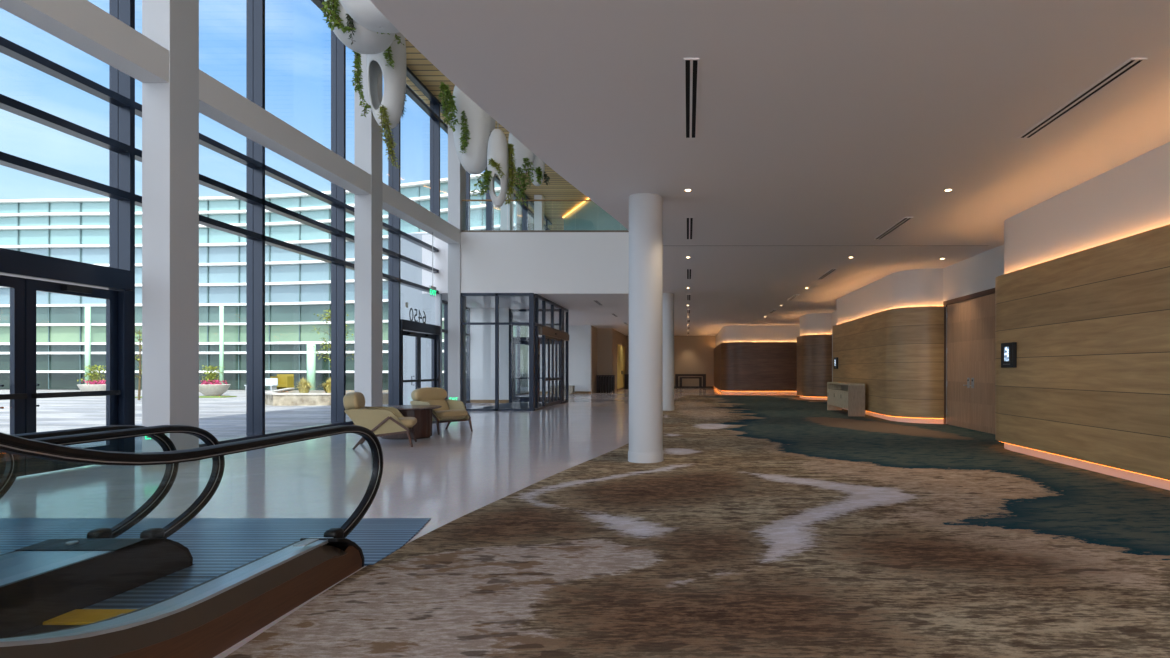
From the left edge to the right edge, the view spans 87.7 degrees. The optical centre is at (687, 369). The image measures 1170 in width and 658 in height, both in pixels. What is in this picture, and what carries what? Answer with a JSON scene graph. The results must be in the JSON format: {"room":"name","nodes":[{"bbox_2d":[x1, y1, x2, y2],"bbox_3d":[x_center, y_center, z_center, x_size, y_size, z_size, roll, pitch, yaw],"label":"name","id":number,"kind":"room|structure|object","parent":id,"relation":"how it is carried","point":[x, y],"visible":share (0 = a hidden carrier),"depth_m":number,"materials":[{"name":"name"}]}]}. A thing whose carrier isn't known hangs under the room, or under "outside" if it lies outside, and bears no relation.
{"room":"convention center lobby","nodes":[
{"label":"convention center lobby","id":0,"kind":"room"},
{"bbox_2d":[0,36,129,199],"bbox_3d":[-8.765,-3.950,6.382,0.330,10.700,5.756,0,0,0],"label":"louvers","id":1,"kind":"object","parent":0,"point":[13,50],"depth_m":8.25,"materials":[{"name":"grey metal"}]},
{"bbox_2d":[0,248,132,478],"bbox_3d":[-8.700,-0.060,7.854,0.300,2.920,2.793,0,0,0],"label":"door","id":2,"kind":"structure","parent":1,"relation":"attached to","point":[24,273],"depth_m":8.18,"materials":[{"name":"grey metal"}]},
{"bbox_2d":[0,388,796,657],"bbox_3d":[-0.725,1.550,15.500,17.450,0.300,63.000,0,0,0],"label":"floor","id":3,"kind":"structure","parent":0,"point":[445,477],"depth_m":7.89,"materials":[{"name":"tile"}]},
{"bbox_2d":[0,425,178,569],"bbox_3d":[-4.608,0.096,1.985,1.534,2.774,5.430,0,0,0],"label":"escalator","id":4,"kind":"object","parent":3,"relation":"on","point":[51,546],"visible":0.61,"depth_m":4.16,"materials":[{"name":"black rubber"}]},
{"bbox_2d":[142,0,198,451],"bbox_3d":[-8.000,-3.970,9.290,0.440,10.740,0.560,0,0,0],"label":"square column","id":5,"kind":"structure","parent":3,"relation":"on","point":[170,111],"depth_m":9.02,"materials":[{"name":"grey paint"}]},
{"bbox_2d":[0,425,382,657],"bbox_3d":[-3.072,0.096,1.985,1.534,2.774,5.430,0,0,0],"label":"escalator","id":6,"kind":"object","parent":3,"relation":"on","point":[43,600],"visible":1,"depth_m":3.29,"materials":[{"name":"black rubber"}]},
{"bbox_2d":[0,518,430,608],"bbox_3d":[-4.425,1.391,4.310,4.350,0.016,2.620,0,0,0],"label":"plate","id":7,"kind":"object","parent":3,"relation":"on","point":[217,546],"visible":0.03,"depth_m":5.00,"materials":[{"name":"grey metal"}]},
{"bbox_2d":[109,0,343,452],"bbox_3d":[-8.765,-3.950,12.128,0.330,10.700,5.756,0,0,0],"label":"window","id":8,"kind":"structure","parent":3,"relation":"on","point":[121,118],"depth_m":12.12,"materials":[{"name":"grey metal"}]},
{"bbox_2d":[354,53,382,424],"bbox_3d":[-8.000,-3.970,15.036,0.440,10.740,0.560,0,0,0],"label":"square column","id":9,"kind":"structure","parent":3,"relation":"on","point":[368,143],"depth_m":14.77,"materials":[{"name":"grey paint"}]},
{"bbox_2d":[0,0,459,243],"bbox_3d":[-8.000,-4.560,7.280,0.400,0.480,26.560,0,0,0],"label":"beam","id":10,"kind":"structure","parent":9,"relation":"attached to","point":[81,24],"depth_m":9.93,"materials":[{"name":"white paint"}]},
{"bbox_2d":[429,232,435,295],"bbox_3d":[-8.000,-3.310,18.807,0.060,2.020,0.453,0,0,0],"label":"exit sign","id":11,"kind":"object","parent":10,"relation":"hanging from","point":[430,286],"visible":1,"depth_m":18.79,"materials":[{"name":"silver metal"}]},
{"bbox_2d":[343,392,416,449],"bbox_3d":[-5.659,0.906,11.088,1.169,1.009,0.914,0,0,-20],"label":"lounge chair","id":12,"kind":"object","parent":3,"relation":"on","point":[382,421],"visible":0.94,"depth_m":10.71,"materials":[{"name":"fabric"}]},
{"bbox_2d":[398,417,416,426],"bbox_3d":[-5.495,0.995,11.147,0.818,0.208,0.680,0,0,-20],"label":"seat cushion","id":13,"kind":"object","parent":12,"relation":"on","point":[407,421],"depth_m":10.99,"materials":[{"name":"beige fabric"}]},
{"bbox_2d":[374,405,441,439],"bbox_3d":[-5.850,1.080,12.450,1.370,0.640,1.370,0,0,0],"label":"round table","id":14,"kind":"object","parent":3,"relation":"on","point":[422,428],"visible":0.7,"depth_m":12.20,"materials":[{"name":"brown wood"}]},
{"bbox_2d":[410,387,472,434],"bbox_3d":[-5.598,0.906,13.602,1.169,1.009,0.914,0,0,34],"label":"lounge chair","id":15,"kind":"object","parent":3,"relation":"on","point":[450,411],"visible":0.87,"depth_m":13.62,"materials":[{"name":"fabric"}]},
{"bbox_2d":[421,399,449,410],"bbox_3d":[-5.819,0.870,13.751,0.304,0.402,0.700,0,0,34],"label":"cushion","id":16,"kind":"object","parent":15,"relation":"on","point":[445,403],"depth_m":13.86,"materials":[{"name":"beige fabric"}]},
{"bbox_2d":[435,410,466,417],"bbox_3d":[-5.454,0.995,13.505,0.818,0.208,0.680,0,0,34],"label":"seat cushion","id":17,"kind":"object","parent":15,"relation":"on","point":[439,413],"depth_m":13.23,"materials":[{"name":"beige fabric"}]},
{"bbox_2d":[448,112,465,408],"bbox_3d":[-8.000,-3.970,20.780,0.440,10.740,0.560,0,0,0],"label":"square column","id":18,"kind":"structure","parent":3,"relation":"on","point":[456,172],"depth_m":20.51,"materials":[{"name":"grey paint"}]},
{"bbox_2d":[477,403,541,408],"bbox_3d":[-6.600,1.393,23.200,2.000,0.013,4.000,0,0,0],"label":"entrance mat","id":19,"kind":"object","parent":3,"relation":"on","point":[505,405],"visible":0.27,"depth_m":22.78,"materials":[{"name":"carpet"}]},
{"bbox_2d":[461,293,568,410],"bbox_3d":[-6.490,-0.620,23.438,2.680,4.040,5.835,0,0,0],"label":"glass vestibule","id":20,"kind":"object","parent":3,"relation":"on","point":[536,329],"visible":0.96,"depth_m":20.95,"materials":[{"name":"grey metal"}]},
{"bbox_2d":[509,309,563,402],"bbox_3d":[-6.470,-0.600,25.650,2.340,4.000,0.140,0,0,0],"label":"door","id":21,"kind":"structure","parent":20,"relation":"attached to","point":[513,341],"depth_m":25.58,"materials":[{"name":"grey metal"}]},
{"bbox_2d":[550,385,574,393],"bbox_3d":[-7.250,1.150,34.675,1.300,0.500,0.550,0,0,0],"label":"bench","id":22,"kind":"object","parent":3,"relation":"on","point":[571,387],"visible":0.61,"depth_m":34.40,"materials":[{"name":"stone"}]},
{"bbox_2d":[596,375,614,392],"bbox_3d":[-5.100,0.860,37.200,1.100,1.080,0.440,0,0,0],"label":"console table","id":23,"kind":"object","parent":3,"relation":"on","point":[605,383],"visible":1,"depth_m":37.09,"materials":[{"name":"brown wood"}]},
{"bbox_2d":[624,374,628,388],"bbox_3d":[-4.350,0.860,44.600,0.700,1.080,0.440,0,0,0],"label":"console table","id":24,"kind":"object","parent":3,"relation":"on","point":[626,375],"visible":0.43,"depth_m":44.40,"materials":[{"name":"brown wood"}]},
{"bbox_2d":[675,374,705,387],"bbox_3d":[0.200,0.855,46.000,2.350,1.090,0.400,0,0,0],"label":"console table","id":25,"kind":"object","parent":3,"relation":"on","point":[676,375],"visible":0.94,"depth_m":45.80,"materials":[{"name":"brown wood"}]},
{"bbox_2d":[225,395,1169,657],"bbox_3d":[2.179,1.396,15.090,8.923,0.008,36.180,0,0,0],"label":"carpet","id":26,"kind":"object","parent":3,"relation":"on","point":[766,526],"visible":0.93,"depth_m":4.32,"materials":[{"name":"brown carpet"}]},
{"bbox_2d":[628,193,662,462],"bbox_3d":[-0.650,-0.628,9.230,0.544,4.040,0.544,0,0,0],"label":"round column","id":27,"kind":"structure","parent":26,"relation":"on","point":[645,209],"depth_m":9.00,"materials":[{"name":"grey paint"}]},
{"bbox_2d":[663,293,673,410],"bbox_3d":[-0.740,-0.628,20.800,0.544,4.040,0.544,0,0,0],"label":"round column","id":28,"kind":"structure","parent":26,"relation":"on","point":[668,298],"depth_m":20.56,"materials":[{"name":"grey paint"}]},
{"bbox_2d":[827,382,864,415],"bbox_3d":[5.065,0.902,19.400,0.510,0.980,2.760,0,0,0],"label":"console table","id":29,"kind":"object","parent":26,"relation":"on","point":[850,396],"visible":1,"depth_m":18.27,"materials":[{"name":"brown wood"}]},
{"bbox_2d":[828,389,847,392],"bbox_3d":[5.075,0.672,19.400,0.490,0.040,2.660,0,0,0],"label":"shelf","id":30,"kind":"object","parent":29,"relation":"attached to","point":[829,390],"depth_m":19.90,"materials":[{"name":"brown wood"}]},
{"bbox_2d":[401,233,441,404],"bbox_3d":[-9.375,-1.675,20.910,1.550,6.150,0.140,0,0,0],"label":"wall","id":31,"kind":"structure","parent":0,"point":[431,305],"depth_m":20.84,"materials":[{"name":"grey paint"}]},
{"bbox_2d":[331,30,438,424],"bbox_3d":[-8.765,-3.950,17.874,0.330,10.700,5.756,0,0,0],"label":"window","id":32,"kind":"structure","parent":31,"relation":"in","point":[338,49],"depth_m":15.06,"materials":[{"name":"grey metal"}]},
{"bbox_2d":[409,308,425,322],"bbox_3d":[-8.775,-1.755,19.496,0.004,0.434,1.194,0,0,0],"label":"house number","id":33,"kind":"object","parent":32,"relation":"attached to","point":[419,317],"visible":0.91,"depth_m":19.39,"materials":[{"name":"black plastic"}]},
{"bbox_2d":[401,319,440,404],"bbox_3d":[-8.700,-0.060,19.346,0.300,2.920,2.793,0,0,0],"label":"door","id":34,"kind":"structure","parent":32,"relation":"attached to","point":[419,330],"depth_m":19.41,"materials":[{"name":"grey metal"}]},
{"bbox_2d":[442,300,469,402],"bbox_3d":[-9.375,-0.625,23.275,0.150,4.050,4.720,0,0,0],"label":"window","id":35,"kind":"structure","parent":31,"relation":"in","point":[445,330],"depth_m":23.24,"materials":[{"name":"grey metal"}]},
{"bbox_2d":[324,0,587,229],"bbox_3d":[-0.600,-9.525,16.000,17.200,0.350,52.000,0,0,0],"label":"ceiling","id":36,"kind":"structure","parent":0,"point":[558,188],"depth_m":29.60,"materials":[{"name":"brown wood"}]},
{"bbox_2d":[325,0,394,53],"bbox_3d":[-4.972,-7.111,9.150,0.919,4.457,0.955,0,0,0],"label":"planter","id":37,"kind":"object","parent":36,"relation":"hanging from","point":[365,41],"visible":0.44,"depth_m":8.99,"materials":[{"name":"grey"}]},
{"bbox_2d":[320,0,355,33],"bbox_3d":[-5.031,-5.143,8.605,0.490,0.535,0.290,0,0,0],"label":"trailing plant","id":38,"kind":"object","parent":37,"relation":"in","point":[327,7],"visible":1,"depth_m":8.60,"materials":[{"name":"green plant"}]},
{"bbox_2d":[346,14,356,44],"bbox_3d":[-4.893,-4.947,8.701,0.145,0.435,0.157,0,0,23],"label":"trailing plant","id":39,"kind":"object","parent":37,"relation":"in","point":[350,24],"visible":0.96,"depth_m":8.70,"materials":[{"name":"green plant"}]},
{"bbox_2d":[339,0,398,32],"bbox_3d":[-3.953,-6.872,7.700,1.031,4.937,0.904,0,0,0],"label":"planter","id":40,"kind":"object","parent":36,"relation":"hanging from","point":[365,13],"visible":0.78,"depth_m":7.53,"materials":[{"name":"grey"}]},
{"bbox_2d":[367,32,405,128],"bbox_3d":[-5.168,-6.739,10.300,0.601,5.202,0.501,0,0,0],"label":"planter","id":41,"kind":"object","parent":36,"relation":"hanging from","point":[393,99],"visible":0.68,"depth_m":10.17,"materials":[{"name":"grey ceramic"}]},
{"bbox_2d":[351,51,365,102],"bbox_3d":[-5.715,-5.076,10.399,0.251,0.956,0.200,0,0,0],"label":"trailing plant","id":42,"kind":"object","parent":41,"relation":"hanging from","point":[357,73],"visible":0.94,"depth_m":10.38,"materials":[{"name":"green plant"}]},
{"bbox_2d":[359,102,370,116],"bbox_3d":[-5.467,-4.416,10.205,0.235,0.216,0.170,0,0,0],"label":"trailing plant","id":43,"kind":"object","parent":41,"relation":"in","point":[366,106],"visible":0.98,"depth_m":10.20,"materials":[{"name":"green plant"}]},
{"bbox_2d":[378,104,399,166],"bbox_3d":[-4.993,-3.884,10.016,0.360,1.055,0.253,0,0,0],"label":"trailing plant","id":44,"kind":"object","parent":41,"relation":"hanging from","point":[383,110],"visible":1,"depth_m":10.02,"materials":[{"name":"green plant"}]},
{"bbox_2d":[383,46,394,68],"bbox_3d":[-5.029,-5.331,10.050,0.311,0.586,0.196,0,0,34],"label":"trailing plant","id":45,"kind":"object","parent":41,"relation":"in","point":[389,54],"visible":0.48,"depth_m":10.01,"materials":[{"name":"green plant"}]},
{"bbox_2d":[452,85,495,174],"bbox_3d":[-4.994,-6.957,14.000,0.952,4.766,0.816,0,0,0],"label":"planter","id":46,"kind":"object","parent":36,"relation":"hanging from","point":[481,124],"visible":0.52,"depth_m":13.69,"materials":[{"name":"grey"}]},
{"bbox_2d":[438,81,458,131],"bbox_3d":[-5.346,-5.882,13.379,0.447,1.057,0.412,0,0,-11],"label":"trailing plant","id":47,"kind":"object","parent":46,"relation":"attached to","point":[450,103],"visible":1,"depth_m":13.36,"materials":[{"name":"green plant"}]},
{"bbox_2d":[459,111,470,152],"bbox_3d":[-5.064,-5.383,13.610,0.292,0.973,0.254,0,0,29],"label":"trailing plant","id":48,"kind":"object","parent":46,"relation":"attached to","point":[465,143],"visible":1,"depth_m":13.59,"materials":[{"name":"green plant"}]},
{"bbox_2d":[487,129,508,206],"bbox_3d":[-4.148,-6.450,13.100,0.440,5.780,0.423,0,0,0],"label":"planter","id":49,"kind":"object","parent":36,"relation":"hanging from","point":[497,150],"visible":0.97,"depth_m":12.95,"materials":[{"name":"grey"}]},
{"bbox_2d":[471,170,491,196],"bbox_3d":[-4.398,-3.984,12.915,0.467,0.581,0.453,0,0,0],"label":"trailing plant","id":50,"kind":"object","parent":49,"relation":"in","point":[486,173],"visible":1,"depth_m":12.85,"materials":[{"name":"green plant"}]},
{"bbox_2d":[488,158,505,178],"bbox_3d":[-4.100,-4.288,12.831,0.429,0.445,0.230,0,0,0],"label":"trailing plant","id":51,"kind":"object","parent":49,"relation":"in","point":[491,161],"visible":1,"depth_m":12.82,"materials":[{"name":"green plant"}]},
{"bbox_2d":[504,143,516,204],"bbox_3d":[-3.912,-4.314,13.190,0.346,1.340,0.297,0,0,33],"label":"trailing plant","id":52,"kind":"object","parent":49,"relation":"in","point":[511,167],"visible":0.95,"depth_m":13.16,"materials":[{"name":"green plant"}]},
{"bbox_2d":[508,132,534,172],"bbox_3d":[-4.316,-7.231,15.600,0.682,4.218,0.506,0,0,0],"label":"planter","id":53,"kind":"object","parent":36,"relation":"hanging from","point":[521,151],"visible":0.26,"depth_m":15.38,"materials":[{"name":"grey"}]},
{"bbox_2d":[515,167,528,205],"bbox_3d":[-4.149,-4.565,14.913,0.379,0.929,0.323,0,0,-26],"label":"trailing plant","id":54,"kind":"object","parent":53,"relation":"in","point":[522,181],"visible":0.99,"depth_m":14.90,"materials":[{"name":"green plant"}]},
{"bbox_2d":[522,157,534,187],"bbox_3d":[-4.009,-4.935,15.037,0.353,0.757,0.234,0,0,0],"label":"trailing plant","id":55,"kind":"object","parent":53,"relation":"in","point":[525,160],"visible":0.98,"depth_m":15.02,"materials":[{"name":"green plant"}]},
{"bbox_2d":[530,155,544,185],"bbox_3d":[-4.077,-7.154,16.200,0.409,4.372,0.354,0,0,0],"label":"hanging planter","id":56,"kind":"object","parent":36,"relation":"hanging from","point":[538,162],"visible":0.46,"depth_m":16.07,"materials":[{"name":"grey"}]},
{"bbox_2d":[535,167,542,183],"bbox_3d":[-3.979,-5.182,16.010,0.236,0.449,0.233,0,0,-15],"label":"trailing plant","id":57,"kind":"object","parent":56,"relation":"in","point":[538,171],"visible":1,"depth_m":16.00,"materials":[{"name":"green plant"}]},
{"bbox_2d":[430,101,486,229],"bbox_3d":[-8.765,-7.025,23.620,0.330,4.550,5.756,0,0,0],"label":"window","id":58,"kind":"structure","parent":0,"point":[435,126],"depth_m":20.75,"materials":[{"name":"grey glass"}]},
{"bbox_2d":[470,308,509,399],"bbox_3d":[-8.520,-0.625,25.700,1.760,4.050,0.200,0,0,0],"label":"wall","id":59,"kind":"structure","parent":0,"point":[482,337],"depth_m":25.60,"materials":[{"name":"white paint"}]},
{"bbox_2d":[470,400,508,402],"bbox_3d":[-8.520,1.335,25.585,1.760,0.130,0.030,0,0,0],"label":"baseboard","id":60,"kind":"structure","parent":59,"relation":"attached to","point":[471,401],"depth_m":25.57,"materials":[{"name":"brown wood"}]},
{"bbox_2d":[486,175,527,229],"bbox_3d":[-8.765,-7.025,29.366,0.330,4.550,5.756,0,0,0],"label":"window","id":61,"kind":"structure","parent":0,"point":[489,205],"depth_m":26.50,"materials":[{"name":"blue glass"}]},
{"bbox_2d":[528,325,591,392],"bbox_3d":[-7.625,-0.625,35.700,3.750,4.050,0.400,0,0,0],"label":"wall","id":62,"kind":"structure","parent":0,"point":[580,336],"depth_m":35.70,"materials":[{"name":"white paint"}]},
{"bbox_2d":[513,320,528,395],"bbox_3d":[-9.375,-0.625,30.775,0.150,4.050,9.920,0,0,0],"label":"window","id":63,"kind":"structure","parent":62,"relation":"in","point":[518,327],"depth_m":33.20,"materials":[{"name":"grey metal"}]},
{"bbox_2d":[528,391,583,393],"bbox_3d":[-7.830,1.335,35.685,3.340,0.130,0.030,0,0,0],"label":"baseboard","id":64,"kind":"structure","parent":62,"relation":"attached to","point":[576,392],"depth_m":35.67,"materials":[{"name":"brown wood"}]},
{"bbox_2d":[564,199,626,229],"bbox_3d":[-2.204,-7.025,29.826,17.101,4.650,5.062,0,0,37],"label":"wall","id":65,"kind":"structure","parent":0,"point":[588,216],"depth_m":32.47,"materials":[{"name":"teal"}]},
{"bbox_2d":[592,326,625,392],"bbox_3d":[-5.350,-0.625,41.300,1.100,4.050,10.800,0,0,0],"label":"wall","id":66,"kind":"structure","parent":0,"point":[605,341],"depth_m":38.00,"materials":[{"name":"beige paint"}]},
{"bbox_2d":[617,344,624,390],"bbox_3d":[-4.760,-0.175,43.100,0.080,3.150,5.000,0,0,0],"label":"door","id":67,"kind":"structure","parent":66,"relation":"in","point":[620,349],"depth_m":42.41,"materials":[{"name":"yellow wood"}]},
{"bbox_2d":[626,336,715,387],"bbox_3d":[1.200,-0.625,46.600,12.000,4.050,0.200,0,0,0],"label":"wall","id":68,"kind":"structure","parent":0,"point":[692,354],"depth_m":46.51,"materials":[{"name":"beige paint"}]},
{"bbox_2d":[674,386,713,387],"bbox_3d":[-1.400,1.335,46.485,6.800,0.130,0.030,0,0,0],"label":"baseboard","id":69,"kind":"structure","parent":68,"relation":"attached to","point":[674,386],"depth_m":46.47,"materials":[{"name":"brown wood"}]},
{"bbox_2d":[714,342,796,390],"bbox_3d":[2.575,-0.200,40.163,4.008,2.900,12.093,0,0,-23],"label":"wall panel","id":70,"kind":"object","parent":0,"point":[738,366],"depth_m":35.40,"materials":[{"name":"brown wood"}]},
{"bbox_2d":[716,325,799,393],"bbox_3d":[2.681,-0.625,40.264,3.950,4.050,11.910,0,0,-23],"label":"wall","id":71,"kind":"structure","parent":0,"point":[735,333],"depth_m":35.54,"materials":[{"name":"white paint"}]},
{"bbox_2d":[370,0,1169,335],"bbox_3d":[-0.750,-3.675,22.000,17.500,2.050,50.000,0,0,0],"label":"ceiling","id":72,"kind":"structure","parent":0,"point":[823,126],"depth_m":6.17,"materials":[{"name":"white paint"}]},
{"bbox_2d":[500,171,513,229],"bbox_3d":[-8.000,-7.025,26.530,0.420,4.630,0.540,0,0,0],"label":"square column","id":73,"kind":"structure","parent":72,"relation":"on","point":[506,211],"depth_m":26.26,"materials":[{"name":"white paint"}]},
{"bbox_2d":[522,197,551,229],"bbox_3d":[-8.765,-7.025,35.112,0.330,4.550,5.756,0,0,0],"label":"window","id":74,"kind":"structure","parent":72,"relation":"on","point":[525,212],"depth_m":32.25,"materials":[{"name":"blue glass"}]},
{"bbox_2d":[534,195,543,229],"bbox_3d":[-8.000,-7.025,32.270,0.420,4.630,0.540,0,0,0],"label":"square column","id":75,"kind":"structure","parent":72,"relation":"on","point":[538,205],"depth_m":32.00,"materials":[{"name":"white paint"}]},
{"bbox_2d":[461,232,628,293],"bbox_3d":[-4.775,-3.670,20.578,6.850,2.100,0.045,0,0,0],"label":"wall","id":76,"kind":"structure","parent":72,"relation":"attached to","point":[491,262],"depth_m":20.56,"materials":[{"name":"white paint"}]},
{"bbox_2d":[462,200,628,231],"bbox_3d":[-4.630,-5.285,20.665,6.300,1.170,0.090,0,0,0],"label":"guardrail","id":77,"kind":"object","parent":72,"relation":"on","point":[462,200],"visible":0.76,"depth_m":20.62,"materials":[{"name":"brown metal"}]},
{"bbox_2d":[687,269,691,278],"bbox_3d":[0.030,-2.644,16.570,0.136,0.012,1.752,0,0,0],"label":"ceiling vent","id":78,"kind":"object","parent":72,"relation":"in","point":[689,271],"visible":1,"depth_m":16.44,"materials":[{"name":"black metal"}]},
{"bbox_2d":[686,217,693,239],"bbox_3d":[0.030,-2.644,11.270,0.136,0.012,1.752,0,0,0],"label":"ceiling vent","id":79,"kind":"object","parent":72,"relation":"in","point":[689,220],"visible":1,"depth_m":11.19,"materials":[{"name":"black metal"}]},
{"bbox_2d":[684,58,699,138],"bbox_3d":[0.030,-2.644,5.970,0.136,0.012,1.752,0,0,0],"label":"ceiling vent","id":80,"kind":"object","parent":72,"relation":"in","point":[691,65],"visible":1,"depth_m":5.79,"materials":[{"name":"black metal"}]},
{"bbox_2d":[818,269,836,278],"bbox_3d":[3.830,-2.644,16.570,0.136,0.012,1.752,0,0,0],"label":"ceiling vent","id":81,"kind":"object","parent":72,"relation":"in","point":[831,270],"visible":1,"depth_m":16.44,"materials":[{"name":"black metal"}]},
{"bbox_2d":[874,217,912,239],"bbox_3d":[3.830,-2.644,11.270,0.136,0.012,1.752,0,0,0],"label":"ceiling vent","id":82,"kind":"object","parent":72,"relation":"in","point":[905,219],"visible":1,"depth_m":11.17,"materials":[{"name":"black metal"}]},
{"bbox_2d":[1018,58,1146,138],"bbox_3d":[3.830,-2.644,5.970,0.136,0.012,1.752,0,0,0],"label":"ceiling vent","id":83,"kind":"object","parent":72,"relation":"in","point":[1130,64],"visible":1,"depth_m":5.78,"materials":[{"name":"black metal"}]},
{"bbox_2d":[800,313,830,399],"bbox_3d":[6.125,-0.625,29.250,1.070,4.050,2.820,0,0,0],"label":"wall","id":84,"kind":"structure","parent":0,"point":[815,323],"depth_m":28.04,"materials":[{"name":"white paint"}]},
{"bbox_2d":[837,268,942,423],"bbox_3d":[6.125,-0.625,19.400,1.070,4.050,7.520,0,0,0],"label":"wall","id":85,"kind":"structure","parent":0,"point":[917,287],"depth_m":16.27,"materials":[{"name":"white paint"}]},
{"bbox_2d":[831,244,1003,431],"bbox_3d":[6.725,-0.625,16.250,0.150,4.050,40.500,0,0,0],"label":"wall","id":86,"kind":"structure","parent":0,"point":[977,273],"depth_m":14.07,"materials":[{"name":"white paint"}]},
{"bbox_2d":[797,334,831,396],"bbox_3d":[6.055,-0.200,29.250,1.210,2.900,3.100,0,0,0],"label":"wall panel","id":87,"kind":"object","parent":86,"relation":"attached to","point":[814,352],"depth_m":27.93,"materials":[{"name":"brown wood"}]},
{"bbox_2d":[833,306,942,417],"bbox_3d":[6.055,-0.200,19.400,1.210,2.900,7.800,0,0,0],"label":"wall panel","id":88,"kind":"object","parent":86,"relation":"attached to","point":[897,354],"depth_m":16.10,"materials":[{"name":"brown wood"}]},
{"bbox_2d":[834,357,837,368],"bbox_3d":[5.412,-0.250,21.950,0.071,0.420,0.380,0,0,0],"label":"display","id":89,"kind":"object","parent":88,"relation":"attached to","point":[835,358],"visible":1,"depth_m":21.82,"materials":[{"name":"black plastic"}]},
{"bbox_2d":[943,305,943,423],"bbox_3d":[6.625,-0.150,15.460,0.050,3.100,0.080,0,0,0],"label":"trim","id":90,"kind":"structure","parent":86,"relation":"attached to","point":[943,305],"depth_m":15.50,"materials":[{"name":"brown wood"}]},
{"bbox_2d":[943,288,994,433],"bbox_3d":[6.585,-0.180,13.960,0.131,3.160,2.920,0,0,0],"label":"door","id":91,"kind":"structure","parent":86,"relation":"in","point":[969,320],"depth_m":13.95,"materials":[{"name":"brown wood"}]},
{"bbox_2d":[995,224,1169,479],"bbox_3d":[6.055,-0.200,3.625,1.210,2.900,15.250,0,0,0],"label":"wall panel","id":92,"kind":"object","parent":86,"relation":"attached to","point":[1090,328],"depth_m":8.11,"materials":[{"name":"brown wood"}]},
{"bbox_2d":[1001,342,1016,367],"bbox_3d":[5.412,-0.250,10.130,0.071,0.420,0.380,0,0,0],"label":"display","id":93,"kind":"object","parent":92,"relation":"attached to","point":[1008,350],"visible":1,"depth_m":10.04,"materials":[{"name":"black plastic"}]},
{"bbox_2d":[1004,142,1169,489],"bbox_3d":[6.125,-0.625,3.555,1.070,4.050,15.110,0,0,0],"label":"wall","id":94,"kind":"structure","parent":0,"point":[1131,198],"depth_m":8.25,"materials":[{"name":"white paint"}]},
{"label":"outside","id":95,"kind":"structure","parent":0,"visible":0},
{"bbox_2d":[135,396,236,397],"bbox_3d":[-26.250,1.405,31.400,4.500,0.050,1.000,0,0,0],"label":"lawn","id":96,"kind":"structure","parent":95,"point":[141,396],"depth_m":31.25,"materials":[{"name":"green plant"}]},
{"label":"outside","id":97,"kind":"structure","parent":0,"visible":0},
{"bbox_2d":[0,387,527,457],"bbox_3d":[-74.725,1.590,30.000,130.550,0.320,180.000,0,0,0],"label":"pavement","id":98,"kind":"structure","parent":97,"point":[224,418],"depth_m":18.86,"materials":[{"name":"grey concrete"}]},
{"bbox_2d":[77,384,105,390],"bbox_3d":[-32.505,1.110,33.000,1.560,0.640,1.560,0,0,0],"label":"bowl planter","id":99,"kind":"object","parent":98,"relation":"on","point":[83,387],"visible":0.42,"depth_m":32.43,"materials":[{"name":"concrete"}]},
{"bbox_2d":[77,365,105,384],"bbox_3d":[-32.647,0.304,32.944,1.400,1.232,1.406,0,0,0],"label":"flowering plant","id":100,"kind":"object","parent":99,"relation":"in","point":[91,375],"visible":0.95,"depth_m":32.89,"materials":[{"name":"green plant"}]},
{"bbox_2d":[135,328,141,399],"bbox_3d":[-26.054,-0.327,28.431,1.192,3.516,1.174,0,0,36],"label":"young tree","id":101,"kind":"object","parent":98,"relation":"on","point":[139,360],"visible":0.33,"depth_m":28.49,"materials":[{"name":"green plant"}]},
{"bbox_2d":[199,384,230,395],"bbox_3d":[-26.125,1.110,33.000,1.560,0.640,1.560,0,0,0],"label":"bowl planter","id":102,"kind":"object","parent":98,"relation":"on","point":[207,390],"visible":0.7,"depth_m":32.59,"materials":[{"name":"concrete"}]},
{"bbox_2d":[199,365,226,384],"bbox_3d":[-26.265,0.309,33.054,1.467,1.222,1.314,0,0,0],"label":"flowering plant","id":103,"kind":"object","parent":102,"relation":"in","point":[213,375],"visible":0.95,"depth_m":32.90,"materials":[{"name":"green plant"}]},
{"bbox_2d":[244,378,277,391],"bbox_3d":[-27.400,0.980,38.510,1.800,0.900,0.520,0,0,0],"label":"bench","id":104,"kind":"object","parent":98,"relation":"on","point":[272,382],"visible":0.43,"depth_m":38.72,"materials":[{"name":"grey"}]},
{"bbox_2d":[0,173,544,392],"bbox_3d":[-50.000,-5.440,49.334,80.000,13.680,25.331,0,0,0],"label":"office building","id":105,"kind":"structure","parent":98,"relation":"on","point":[70,329],"depth_m":42.77,"materials":[{"name":"white"}]},
{"bbox_2d":[271,374,293,389],"bbox_3d":[-27.000,0.855,39.940,1.100,1.150,0.680,0,0,0],"label":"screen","id":106,"kind":"object","parent":98,"relation":"on","point":[284,380],"visible":0.57,"depth_m":40.20,"materials":[{"name":"yellow"}]},
{"bbox_2d":[265,388,387,405],"bbox_3d":[-16.000,1.185,27.940,10.000,0.490,7.960,0,0,0],"label":"planter bed","id":107,"kind":"object","parent":98,"relation":"on","point":[286,396],"visible":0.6,"depth_m":24.16,"materials":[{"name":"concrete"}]},
{"bbox_2d":[295,377,312,392],"bbox_3d":[-16.963,0.656,26.510,0.996,0.808,0.952,0,0,0],"label":"ornamental grass","id":108,"kind":"object","parent":107,"relation":"on","point":[304,386],"depth_m":26.38,"materials":[{"name":"plant"}]},
{"bbox_2d":[320,378,330,392],"bbox_3d":[-15.974,0.668,26.845,1.143,0.783,1.013,0,0,20],"label":"ornamental grass","id":109,"kind":"object","parent":107,"relation":"on","point":[327,385],"depth_m":26.64,"materials":[{"name":"plant"}]},
{"bbox_2d":[308,309,353,366],"bbox_3d":[-17.012,-0.975,28.683,1.890,4.092,2.324,0,0,0],"label":"young tree","id":110,"kind":"object","parent":107,"relation":"on","point":[329,316],"visible":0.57,"depth_m":28.73,"materials":[{"name":"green plant"}]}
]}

